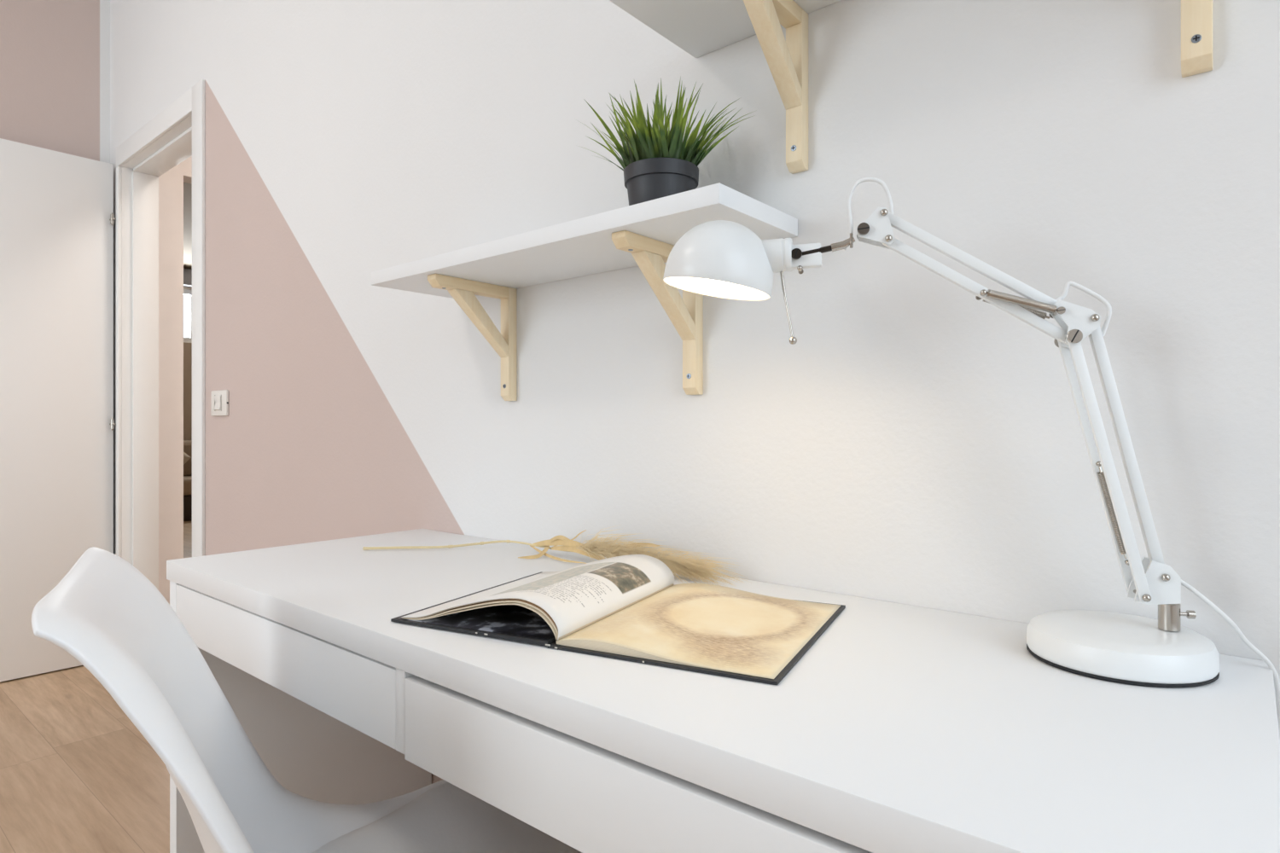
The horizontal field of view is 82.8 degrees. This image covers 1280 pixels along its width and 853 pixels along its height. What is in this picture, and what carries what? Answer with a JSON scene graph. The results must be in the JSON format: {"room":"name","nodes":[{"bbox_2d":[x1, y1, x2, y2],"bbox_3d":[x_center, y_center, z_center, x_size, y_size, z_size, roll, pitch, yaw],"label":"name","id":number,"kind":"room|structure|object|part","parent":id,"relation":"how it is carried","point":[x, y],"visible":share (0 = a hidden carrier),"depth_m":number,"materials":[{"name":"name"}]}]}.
{"room":"home office","nodes":[
{"label":"home office","id":0,"kind":"room"},
{"bbox_2d":[0,0,110,163],"bbox_3d":[-3.561,-0.523,1.645,0.120,3.000,3.900,0,0,40],"label":"wall","id":1,"kind":"structure","parent":0,"point":[55,55],"depth_m":2.96,"materials":[{"name":"paint"}]},
{"bbox_2d":[0,520,191,852],"bbox_3d":[-2.091,1.027,3.349,10.700,0.100,8.600,0,0,40],"label":"floor","id":2,"kind":"structure","parent":0,"point":[77,775],"depth_m":2.04,"materials":[{"name":"brown wood"}]},
{"bbox_2d":[183,440,191,521],"bbox_3d":[-4.655,0.567,7.905,0.620,0.820,2.100,0,0,40],"label":"sofa","id":3,"kind":"object","parent":2,"relation":"on","point":[187,444],"visible":0.02,"depth_m":7.48,"materials":[{"name":"brown fabric"}]},
{"bbox_2d":[183,452,191,465],"bbox_3d":[-4.854,0.332,7.511,0.155,0.369,0.380,0,0,40],"label":"cushion","id":4,"kind":"object","parent":3,"relation":"on","point":[186,457],"visible":0.07,"depth_m":7.60,"materials":[{"name":"fabric"}]},
{"bbox_3d":[-4.636,0.626,7.889,0.570,0.178,2.100,0,0,40],"label":"seat","id":5,"kind":"part","parent":3,"relation":"part of","materials":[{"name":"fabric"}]},
{"bbox_3d":[-4.797,0.347,8.023,0.250,0.380,2.100,0,0,40],"label":"backrest","id":6,"kind":"part","parent":3,"relation":"part of","materials":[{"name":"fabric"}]},
{"bbox_2d":[31,546,581,852],"bbox_3d":[-0.316,0.561,0.844,0.565,0.841,0.411,0,0,-31],"label":"shell chair","id":7,"kind":"object","parent":2,"relation":"on","point":[104,613],"visible":0.79,"depth_m":0.85,"materials":[{"name":"plastic"}]},
{"bbox_2d":[311,782,581,852],"bbox_3d":[-0.271,0.513,0.871,0.415,0.104,0.347,0,0,-31],"label":"seat cushion","id":8,"kind":"object","parent":7,"relation":"on","point":[437,817],"depth_m":0.96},
{"bbox_2d":[166,529,1279,852],"bbox_3d":[-0.096,0.602,0.964,1.420,0.750,0.499,0,0,40],"label":"desk","id":9,"kind":"object","parent":2,"relation":"on","point":[902,729],"visible":0.85,"depth_m":0.62,"materials":[{"name":"white wood"}]},
{"bbox_3d":[-0.511,0.306,0.999,0.658,0.086,0.016,0,0,40],"label":"drawer","id":10,"kind":"part","parent":9,"relation":"part of","materials":[{"name":"white wood"}]},
{"bbox_3d":[-0.623,0.618,1.404,0.030,0.718,0.493,0,0,40],"label":"panel","id":11,"kind":"part","parent":9,"relation":"part of","materials":[{"name":"white wood"}]},
{"bbox_2d":[362,524,748,587],"bbox_3d":[-0.148,0.196,1.221,0.722,0.060,0.162,0,0,28],"label":"reed","id":12,"kind":"object","parent":9,"relation":"on","point":[695,568],"visible":0.73,"depth_m":1.16,"materials":[{"name":"plant"}]},
{"bbox_3d":[-0.208,0.216,1.278,0.584,0.018,0.135,0,0,21],"label":"stem","id":13,"kind":"part","parent":12,"relation":"part of","materials":[{"name":"plant"}]},
{"bbox_2d":[390,554,845,685],"bbox_3d":[-0.016,0.204,0.872,0.456,0.046,0.304,0,0,27],"label":"open book","id":14,"kind":"object","parent":9,"relation":"on","point":[629,608],"visible":1,"depth_m":0.81,"materials":[{"name":"beige paper"}]},
{"bbox_3d":[0.010,0.309,0.560,0.660,0.086,0.016,0,0,40],"label":"drawer","id":15,"kind":"part","parent":9,"relation":"part of","materials":[{"name":"white wood"}]},
{"bbox_2d":[663,177,1279,738],"bbox_3d":[0.391,0.358,0.729,0.751,1.241,0.155,0,0,18],"label":"desk lamp","id":16,"kind":"object","parent":9,"relation":"on","point":[718,258],"visible":1,"depth_m":0.71,"materials":[{"name":"white metal"}]},
{"bbox_3d":[0.089,-0.186,0.811,0.043,0.057,0.043,0,0,40],"label":"bulb","id":17,"kind":"part","parent":16,"relation":"part of","materials":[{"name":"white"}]},
{"bbox_3d":[0.087,-0.185,0.812,0.122,0.086,0.122,0,0,40],"label":"lamp shade","id":18,"kind":"part","parent":16,"relation":"part of","materials":[{"name":"white metal"}]},
{"bbox_3d":[0.162,-0.129,0.790,0.018,0.080,0.008,0,0,6],"label":"handle","id":19,"kind":"part","parent":16,"relation":"part of","materials":[{"name":"silver metal"}]},
{"bbox_2d":[761,238,821,273],"bbox_3d":[0.154,-0.186,0.788,0.078,0.037,0.049,0,0,40],"label":"socket","id":20,"kind":"object","parent":16,"relation":"attached to","point":[780,255],"depth_m":0.78,"materials":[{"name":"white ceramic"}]},
{"bbox_3d":[0.187,-0.187,0.777,0.035,0.012,0.006,0,0,16],"label":"link rod","id":21,"kind":"part","parent":16,"relation":"part of","materials":[{"name":"metal"}]},
{"bbox_3d":[0.251,-0.208,0.775,0.038,0.040,0.002,0,0,16],"label":"bracket plate","id":22,"kind":"part","parent":16,"relation":"part of","materials":[{"name":"white metal"}]},
{"bbox_3d":[0.246,-0.208,0.757,0.038,0.040,0.002,0,0,16],"label":"bracket plate","id":23,"kind":"part","parent":16,"relation":"part of","materials":[{"name":"white metal"}]},
{"bbox_3d":[0.429,-0.101,0.724,0.042,0.046,0.002,0,0,16],"label":"bracket plate","id":24,"kind":"part","parent":16,"relation":"part of","materials":[{"name":"white metal"}]},
{"bbox_3d":[0.424,-0.101,0.706,0.042,0.046,0.002,0,0,16],"label":"bracket plate","id":25,"kind":"part","parent":16,"relation":"part of","materials":[{"name":"white metal"}]},
{"bbox_3d":[0.495,0.148,0.706,0.037,0.043,0.002,0,0,16],"label":"bracket plate","id":26,"kind":"part","parent":16,"relation":"part of","materials":[{"name":"white metal"}]},
{"bbox_3d":[0.489,0.148,0.688,0.037,0.043,0.002,0,0,16],"label":"bracket plate","id":27,"kind":"part","parent":16,"relation":"part of","materials":[{"name":"white metal"}]},
{"bbox_3d":[0.505,0.181,0.693,0.018,0.026,0.018,0,0,40],"label":"post","id":28,"kind":"part","parent":16,"relation":"part of","materials":[{"name":"silver metal"}]},
{"bbox_3d":[0.518,0.179,0.689,0.013,0.007,0.007,0,0,16],"label":"post knob","id":29,"kind":"part","parent":16,"relation":"part of","materials":[{"name":"silver metal"}]},
{"bbox_3d":[0.619,0.557,0.635,0.265,0.844,0.042,0,0,35],"label":"power cord","id":30,"kind":"part","parent":16,"relation":"part of","materials":[{"name":"white plastic"}]},
{"bbox_2d":[158,156,191,604],"bbox_3d":[-1.760,-0.373,3.620,0.100,2.700,1.200,0,0,40],"label":"wall","id":31,"kind":"structure","parent":0,"point":[171,183],"depth_m":3.19,"materials":[{"name":"paint"}]},
{"bbox_2d":[183,267,191,440],"bbox_3d":[-3.131,-0.383,6.174,5.480,2.720,5.600,0,0,40],"label":"wall","id":32,"kind":"structure","parent":0,"point":[187,346],"depth_m":8.05,"materials":[{"name":"white paint"}]},
{"bbox_2d":[183,288,191,343],"bbox_3d":[-5.002,-1.223,8.129,0.050,0.600,1.800,0,0,40],"label":"window","id":33,"kind":"structure","parent":32,"relation":"in","point":[187,292],"depth_m":8.09,"materials":[{"name":"glass"}]},
{"bbox_2d":[183,267,191,286],"bbox_3d":[-4.918,-1.633,8.059,0.100,0.180,2.000,0,0,40],"label":"roller blind","id":34,"kind":"object","parent":32,"relation":"attached to","point":[187,272],"visible":0.02,"depth_m":7.95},
{"bbox_2d":[183,182,191,269],"bbox_3d":[-3.217,-1.793,6.246,5.255,0.100,5.600,0,0,40],"label":"ceiling","id":35,"kind":"structure","parent":0,"point":[187,187],"depth_m":6.32,"materials":[{"name":"white paint"}]},
{"bbox_2d":[110,0,1279,784],"bbox_3d":[-0.183,-0.523,1.441,5.325,3.000,0.120,0,0,40],"label":"wall","id":36,"kind":"structure","parent":0,"point":[918,441],"depth_m":1.04,"materials":[{"name":"paint"}]},
{"bbox_2d":[0,138,116,681],"bbox_3d":[-2.446,-0.060,2.705,0.105,2.063,0.817,0,0,40],"label":"door","id":37,"kind":"structure","parent":36,"relation":"in","point":[57,218],"depth_m":2.86,"materials":[{"name":"wood"}]},
{"bbox_2d":[116,79,205,590],"bbox_3d":[-1.770,-0.088,2.766,0.940,2.130,0.142,0,0,40],"label":"door frame","id":38,"kind":"structure","parent":36,"relation":"attached to","point":[177,133],"depth_m":3.00,"materials":[{"name":"wood"}]},
{"bbox_2d":[210,389,228,416],"bbox_3d":[-1.350,-0.073,2.329,0.125,0.081,0.015,0,0,40],"label":"light switch","id":39,"kind":"object","parent":36,"relation":"attached to","point":[219,399],"visible":1,"depth_m":2.32,"materials":[{"name":"plastic"}]},
{"bbox_2d":[427,273,516,401],"bbox_3d":[-0.308,-0.158,1.347,0.025,0.218,0.184,0,0,40],"label":"shelf bracket","id":40,"kind":"object","parent":36,"relation":"attached to","point":[463,291],"visible":1,"depth_m":1.38,"materials":[{"name":"brown wood"}]},
{"bbox_3d":[-0.314,-0.256,1.339,0.025,0.020,0.164,0,0,40],"label":"arm","id":41,"kind":"part","parent":40,"relation":"part of","materials":[{"name":"brown wood"}]},
{"bbox_2d":[370,182,797,298],"bbox_3d":[-0.144,-0.279,1.199,0.790,0.025,0.200,0,0,40],"label":"wall shelf","id":42,"kind":"object","parent":36,"relation":"attached to","point":[582,247],"visible":0.8,"depth_m":1.08,"materials":[{"name":"white wood"}]},
{"bbox_2d":[576,75,756,205],"bbox_3d":[0.032,-0.390,1.054,0.236,0.194,0.251,0,0,-12],"label":"potted grass","id":43,"kind":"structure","parent":42,"relation":"on","point":[657,163],"depth_m":1.01,"materials":[{"name":"plant"}]},
{"bbox_2d":[623,157,698,205],"bbox_3d":[0.031,-0.331,1.053,0.110,0.077,0.110,0,0,40],"label":"pot","id":44,"kind":"object","parent":43,"relation":"attached to","point":[646,179],"depth_m":1.01,"materials":[{"name":"plastic"}]},
{"bbox_2d":[611,230,703,395],"bbox_3d":[0.029,-0.158,1.065,0.025,0.218,0.184,0,0,40],"label":"shelf bracket","id":45,"kind":"object","parent":36,"relation":"attached to","point":[685,314],"visible":0.89,"depth_m":1.09,"materials":[{"name":"brown wood"}]},
{"bbox_3d":[0.023,-0.256,1.058,0.025,0.020,0.164,0,0,40],"label":"arm","id":46,"kind":"part","parent":45,"relation":"part of","materials":[{"name":"brown wood"}]},
{"bbox_2d":[609,0,841,58],"bbox_3d":[0.326,-0.587,0.805,0.790,0.025,0.202,0,0,40],"label":"wall shelf","id":47,"kind":"object","parent":36,"relation":"attached to","point":[698,27],"visible":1,"depth_m":1.03,"materials":[{"name":"white wood"}]},
{"bbox_2d":[743,0,808,174],"bbox_3d":[0.167,-0.466,0.951,0.025,0.218,0.184,0,0,40],"label":"shelf bracket","id":48,"kind":"object","parent":36,"relation":"attached to","point":[787,60],"visible":1,"depth_m":0.99,"materials":[{"name":"brown wood"}]},
{"bbox_3d":[0.160,-0.564,0.943,0.025,0.020,0.164,0,0,40],"label":"arm","id":49,"kind":"part","parent":48,"relation":"part of","materials":[{"name":"brown wood"}]},
{"bbox_2d":[1181,0,1212,77],"bbox_3d":[0.506,-0.466,0.666,0.025,0.218,0.184,0,0,40],"label":"shelf bracket","id":50,"kind":"object","parent":36,"relation":"attached to","point":[1196,15],"visible":1,"depth_m":0.72,"materials":[{"name":"brown wood"}]}
]}

